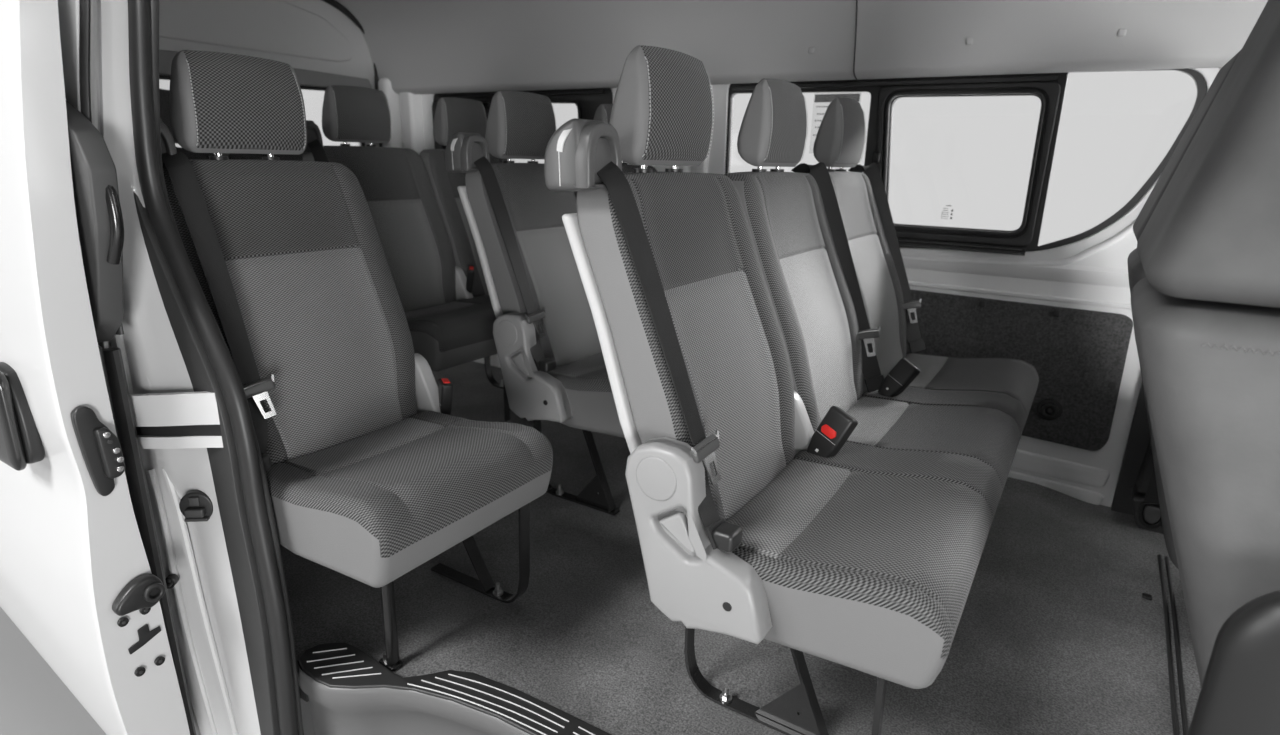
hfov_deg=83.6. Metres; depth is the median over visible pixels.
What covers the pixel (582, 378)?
seat cushion
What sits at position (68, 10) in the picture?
trim
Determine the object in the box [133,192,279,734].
wall
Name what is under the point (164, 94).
seat
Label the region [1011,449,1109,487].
trim
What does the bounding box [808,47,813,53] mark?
clip
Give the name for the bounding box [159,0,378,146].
tailgate
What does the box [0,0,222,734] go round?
sliding door
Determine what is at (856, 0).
trim
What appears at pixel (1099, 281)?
wall
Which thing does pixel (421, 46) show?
ceiling
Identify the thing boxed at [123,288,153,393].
trim
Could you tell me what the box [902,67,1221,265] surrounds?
trim
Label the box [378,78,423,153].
trim
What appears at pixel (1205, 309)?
seat
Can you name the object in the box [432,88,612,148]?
window
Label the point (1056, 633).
floor
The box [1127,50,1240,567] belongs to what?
seat
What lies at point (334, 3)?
seal
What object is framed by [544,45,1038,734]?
seat
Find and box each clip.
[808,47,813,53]
[966,38,972,44]
[1117,28,1126,36]
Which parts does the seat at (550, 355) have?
panel, recline lever, backrest, latch blade, leg, backrest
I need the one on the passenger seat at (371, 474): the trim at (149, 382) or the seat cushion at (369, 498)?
the seat cushion at (369, 498)
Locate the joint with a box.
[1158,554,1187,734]
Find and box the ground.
[0,607,314,734]
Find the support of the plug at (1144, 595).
on the floor at (1056, 633)
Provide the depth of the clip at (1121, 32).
1.92 m
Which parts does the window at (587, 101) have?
pane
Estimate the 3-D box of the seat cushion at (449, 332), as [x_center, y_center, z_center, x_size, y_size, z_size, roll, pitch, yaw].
[-0.543,-0.194,2.802,0.400,0.177,1.007,11,19,31]
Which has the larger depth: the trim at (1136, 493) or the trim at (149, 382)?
the trim at (1136, 493)
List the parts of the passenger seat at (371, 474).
latch blade, backrest, leg, leg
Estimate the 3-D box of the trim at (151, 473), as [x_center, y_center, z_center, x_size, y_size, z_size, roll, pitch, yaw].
[-0.902,0.541,1.439,0.110,0.709,0.014,11,19,31]
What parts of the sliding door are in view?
handle, contact plate, trim, grab handle, door rail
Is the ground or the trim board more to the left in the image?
the ground
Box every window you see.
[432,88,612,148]
[725,68,1206,255]
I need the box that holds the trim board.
[906,289,1132,450]
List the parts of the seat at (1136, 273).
backrest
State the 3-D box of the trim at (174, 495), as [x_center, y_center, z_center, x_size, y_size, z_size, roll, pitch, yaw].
[-0.858,0.540,1.429,0.115,0.719,0.015,10,18,26]
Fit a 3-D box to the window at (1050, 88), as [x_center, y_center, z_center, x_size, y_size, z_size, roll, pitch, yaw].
[0.923,-0.670,2.352,1.428,0.553,0.060,11,19,31]
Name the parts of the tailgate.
pressed panel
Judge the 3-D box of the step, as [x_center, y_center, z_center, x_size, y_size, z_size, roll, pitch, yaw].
[-0.064,0.864,1.177,1.508,0.307,0.311,11,19,31]
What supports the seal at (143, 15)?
attached to the wall at (224, 465)
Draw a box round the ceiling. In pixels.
[336,0,1267,93]
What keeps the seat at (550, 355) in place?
on the floor at (1056, 633)
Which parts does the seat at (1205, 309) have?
backrest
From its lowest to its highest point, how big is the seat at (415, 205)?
1.206 m
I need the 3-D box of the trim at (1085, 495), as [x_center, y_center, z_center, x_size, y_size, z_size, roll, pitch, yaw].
[1.243,0.370,2.426,0.563,0.066,0.014,11,19,31]
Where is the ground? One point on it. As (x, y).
(34, 700)
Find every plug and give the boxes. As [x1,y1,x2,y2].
[179,490,212,521]
[1142,593,1151,599]
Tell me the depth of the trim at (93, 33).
1.14 m
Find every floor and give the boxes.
[280,361,1200,734]
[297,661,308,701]
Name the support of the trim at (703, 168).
attached to the wall at (1099, 281)
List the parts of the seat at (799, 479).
panel, recline lever, backrest, latch blade, leg, backrest, backrest, latch blade, leg, latch blade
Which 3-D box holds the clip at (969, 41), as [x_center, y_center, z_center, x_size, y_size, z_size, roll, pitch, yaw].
[0.975,-0.964,2.117,0.020,0.020,0.008,11,19,31]
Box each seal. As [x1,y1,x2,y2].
[128,0,303,734]
[322,0,382,146]
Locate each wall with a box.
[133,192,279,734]
[421,67,1219,506]
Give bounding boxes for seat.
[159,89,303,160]
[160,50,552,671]
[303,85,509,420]
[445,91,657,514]
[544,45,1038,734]
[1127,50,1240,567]
[1131,0,1279,734]
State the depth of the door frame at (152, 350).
1.32 m
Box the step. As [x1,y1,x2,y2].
[296,643,610,734]
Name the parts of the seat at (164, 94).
backrest, backrest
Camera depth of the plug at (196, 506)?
1.32 m
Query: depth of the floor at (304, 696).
1.52 m
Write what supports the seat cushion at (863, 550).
on the seat at (799, 479)
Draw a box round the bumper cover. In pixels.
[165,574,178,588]
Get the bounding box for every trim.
[58,0,200,734]
[90,0,132,393]
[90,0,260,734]
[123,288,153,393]
[146,469,217,734]
[162,469,238,734]
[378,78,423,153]
[648,84,711,172]
[853,0,857,79]
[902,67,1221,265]
[1008,471,1103,504]
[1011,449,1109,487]
[1111,382,1163,533]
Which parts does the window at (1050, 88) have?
sliding frame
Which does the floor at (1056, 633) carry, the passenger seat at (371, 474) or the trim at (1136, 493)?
the passenger seat at (371, 474)
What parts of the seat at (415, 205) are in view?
backrest, backrest, leg, leg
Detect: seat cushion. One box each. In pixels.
[265,411,552,587]
[404,295,497,370]
[547,352,624,437]
[725,353,1038,688]

